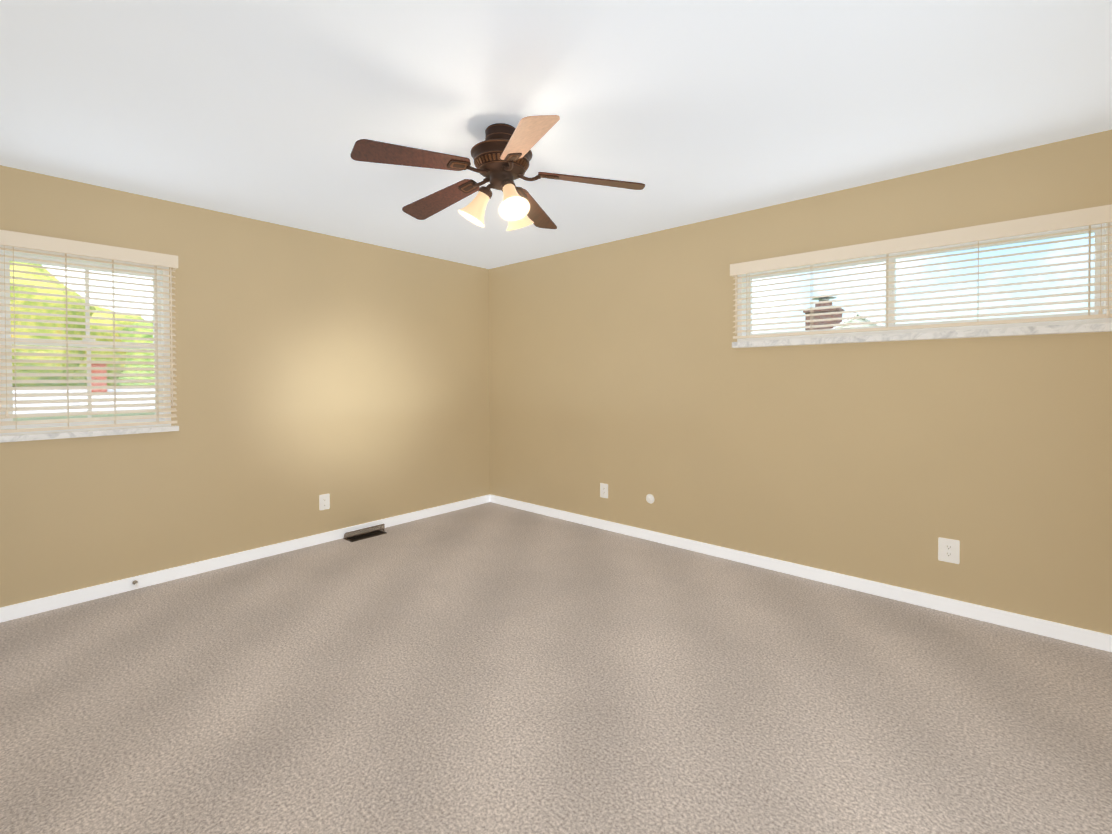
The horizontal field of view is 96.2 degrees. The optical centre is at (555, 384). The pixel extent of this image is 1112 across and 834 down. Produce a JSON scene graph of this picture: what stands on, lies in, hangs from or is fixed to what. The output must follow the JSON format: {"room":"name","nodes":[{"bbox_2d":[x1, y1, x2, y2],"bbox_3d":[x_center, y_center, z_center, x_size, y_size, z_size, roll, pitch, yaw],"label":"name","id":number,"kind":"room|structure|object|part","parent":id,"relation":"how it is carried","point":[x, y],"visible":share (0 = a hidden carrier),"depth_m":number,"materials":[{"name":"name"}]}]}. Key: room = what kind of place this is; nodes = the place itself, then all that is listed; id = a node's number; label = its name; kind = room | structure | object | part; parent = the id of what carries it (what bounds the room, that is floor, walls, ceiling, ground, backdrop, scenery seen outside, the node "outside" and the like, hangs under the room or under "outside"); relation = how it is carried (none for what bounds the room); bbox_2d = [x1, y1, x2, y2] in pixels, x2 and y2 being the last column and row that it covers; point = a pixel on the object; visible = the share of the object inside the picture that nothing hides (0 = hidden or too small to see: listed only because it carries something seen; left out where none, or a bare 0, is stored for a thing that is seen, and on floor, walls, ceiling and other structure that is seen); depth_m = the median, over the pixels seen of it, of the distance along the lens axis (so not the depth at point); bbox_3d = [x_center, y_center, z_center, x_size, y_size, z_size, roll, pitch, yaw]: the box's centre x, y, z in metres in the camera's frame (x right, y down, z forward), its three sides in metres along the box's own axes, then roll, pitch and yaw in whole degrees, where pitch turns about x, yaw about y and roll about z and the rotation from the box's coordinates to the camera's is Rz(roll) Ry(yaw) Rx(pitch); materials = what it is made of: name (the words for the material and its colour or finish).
{"room":"empty bedroom","nodes":[
{"label":"empty bedroom","id":0,"kind":"room"},
{"bbox_2d":[0,165,489,607],"bbox_3d":[-2.045,0.033,3.825,0.150,2.440,4.200,0,1,41],"label":"wall","id":1,"kind":"structure","parent":0,"point":[350,377],"depth_m":3.58,"materials":[{"name":"beige paint"}]},
{"bbox_2d":[0,245,170,435],"bbox_3d":[-2.783,-0.242,2.973,0.126,1.024,0.757,0,1,41],"label":"window","id":2,"kind":"structure","parent":1,"relation":"in","point":[58,259],"depth_m":2.97,"materials":[{"name":"white plastic"}]},
{"bbox_2d":[0,230,177,432],"bbox_3d":[-2.698,-0.280,2.897,0.090,1.064,0.815,0,1,41],"label":"window blind","id":3,"kind":"object","parent":2,"relation":"attached to","point":[13,239],"visible":1,"depth_m":2.87,"materials":[{"name":"beige plastic"}]},
{"bbox_2d":[0,425,178,442],"bbox_3d":[-2.714,0.286,2.912,0.064,0.032,0.827,0,1,41],"label":"sill","id":4,"kind":"structure","parent":1,"relation":"attached to","point":[44,436],"depth_m":2.88,"materials":[{"name":"grey stone"}]},
{"bbox_2d":[0,495,487,621],"bbox_3d":[-1.978,1.214,3.784,0.017,0.078,3.840,0,1,41],"label":"baseboard","id":5,"kind":"structure","parent":1,"relation":"attached to","point":[19,610],"depth_m":3.32,"materials":[{"name":"white wood"}]},
{"bbox_2d":[132,580,138,586],"bbox_3d":[-2.566,1.219,3.050,0.078,0.026,0.026,0,1,41],"label":"door stop","id":6,"kind":"object","parent":5,"relation":"attached to","point":[135,583],"visible":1,"depth_m":3.06,"materials":[{"name":"beige metal"}]},
{"bbox_2d":[319,493,329,509],"bbox_3d":[-1.832,0.930,3.953,0.008,0.122,0.080,0,1,41],"label":"outlet","id":7,"kind":"object","parent":1,"relation":"attached to","point":[324,501],"visible":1,"depth_m":3.95,"materials":[{"name":"white plastic"}]},
{"bbox_2d":[0,502,1111,833],"bbox_3d":[-0.258,1.314,2.269,4.900,0.100,4.200,0,1,41],"label":"floor","id":8,"kind":"structure","parent":0,"point":[490,668],"depth_m":1.99,"materials":[{"name":"carpet"}]},
{"bbox_2d":[343,524,386,541],"bbox_3d":[-1.565,1.215,4.113,0.125,0.066,0.325,0,1,41],"label":"air vent register","id":9,"kind":"object","parent":8,"relation":"on","point":[363,533],"visible":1,"depth_m":4.12,"materials":[{"name":"brown metal"}]},
{"bbox_2d":[0,0,1111,268],"bbox_3d":[-0.268,-1.236,2.240,4.900,0.120,4.200,0,1,41],"label":"ceiling","id":10,"kind":"structure","parent":0,"point":[686,112],"depth_m":2.05,"materials":[{"name":"white paint"}]},
{"bbox_2d":[350,115,644,230],"bbox_3d":[-0.235,-0.957,2.271,1.284,0.439,1.226,0,1,-18],"label":"ceiling fan","id":11,"kind":"object","parent":10,"relation":"hanging from","point":[501,154],"visible":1,"depth_m":2.24,"materials":[{"name":"brown wood"}]},
{"bbox_3d":[-0.255,-0.821,2.295,0.373,0.168,0.362,0,1,-18],"label":"lamp shade","id":12,"kind":"part","parent":11,"relation":"part of","materials":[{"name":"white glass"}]},
{"bbox_2d":[489,129,1111,634],"bbox_3d":[1.132,0.022,3.724,4.750,2.440,0.150,0,1,41],"label":"wall","id":13,"kind":"structure","parent":0,"point":[627,373],"depth_m":3.12,"materials":[{"name":"beige paint"}]},
{"bbox_2d":[600,483,607,497],"bbox_3d":[0.410,0.908,4.268,0.080,0.122,0.008,0,1,41],"label":"outlet","id":14,"kind":"object","parent":13,"relation":"attached to","point":[603,490],"visible":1,"depth_m":4.27,"materials":[{"name":"white plastic"}]},
{"bbox_2d":[646,494,653,503],"bbox_3d":[0.747,0.910,3.970,0.076,0.076,0.010,0,1,41],"label":"outlet plate","id":15,"kind":"object","parent":13,"relation":"attached to","point":[650,498],"visible":1,"depth_m":3.97,"materials":[{"name":"white plastic"}]},
{"bbox_2d":[488,494,1111,651],"bbox_3d":[1.025,1.204,3.724,4.600,0.078,0.017,0,1,41],"label":"baseboard","id":16,"kind":"structure","parent":13,"relation":"attached to","point":[1084,637],"depth_m":3.01,"materials":[{"name":"white wood"}]},
{"bbox_2d":[732,322,1111,347],"bbox_3d":[1.925,-0.271,2.887,1.826,0.040,0.059,0,1,41],"label":"sill","id":17,"kind":"structure","parent":13,"relation":"attached to","point":[1053,329],"depth_m":2.71,"materials":[{"name":"grey stone"}]},
{"bbox_2d":[737,222,1111,341],"bbox_3d":[1.980,-0.547,2.958,1.780,0.510,0.126,0,1,41],"label":"window","id":18,"kind":"structure","parent":13,"relation":"in","point":[1096,264],"depth_m":2.79,"materials":[{"name":"white plastic"}]},
{"bbox_2d":[730,204,1111,338],"bbox_3d":[1.905,-0.566,2.871,1.810,0.512,0.090,0,1,41],"label":"window blind","id":19,"kind":"object","parent":18,"relation":"attached to","point":[1101,215],"visible":1,"depth_m":2.69,"materials":[{"name":"beige plastic"}]},
{"bbox_2d":[938,537,959,563],"bbox_3d":[2.151,0.910,2.734,0.092,0.128,0.008,0,1,41],"label":"outlet","id":20,"kind":"object","parent":13,"relation":"attached to","point":[948,550],"visible":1,"depth_m":2.73,"materials":[{"name":"white plastic"}]},
{"label":"outside","id":21,"kind":"structure","parent":0,"visible":0},
{"bbox_3d":[-3.261,4.375,2.362,160.000,0.200,160.000,0,1,41],"label":"ground","id":22,"kind":"structure","parent":21,"visible":0},
{"bbox_2d":[10,261,154,420],"bbox_3d":[-13.499,-0.125,15.073,15.813,8.585,12.652,0,1,41],"label":"outdoor view","id":23,"kind":"object","parent":22,"relation":"on","point":[26,282],"depth_m":13.50,"materials":[{"name":"green plant"}]},
{"bbox_2d":[803,296,883,329],"bbox_3d":[9.364,0.981,13.803,3.451,6.230,10.065,0,1,41],"label":"house","id":24,"kind":"structure","parent":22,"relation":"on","point":[830,316],"depth_m":11.61,"materials":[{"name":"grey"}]}
]}

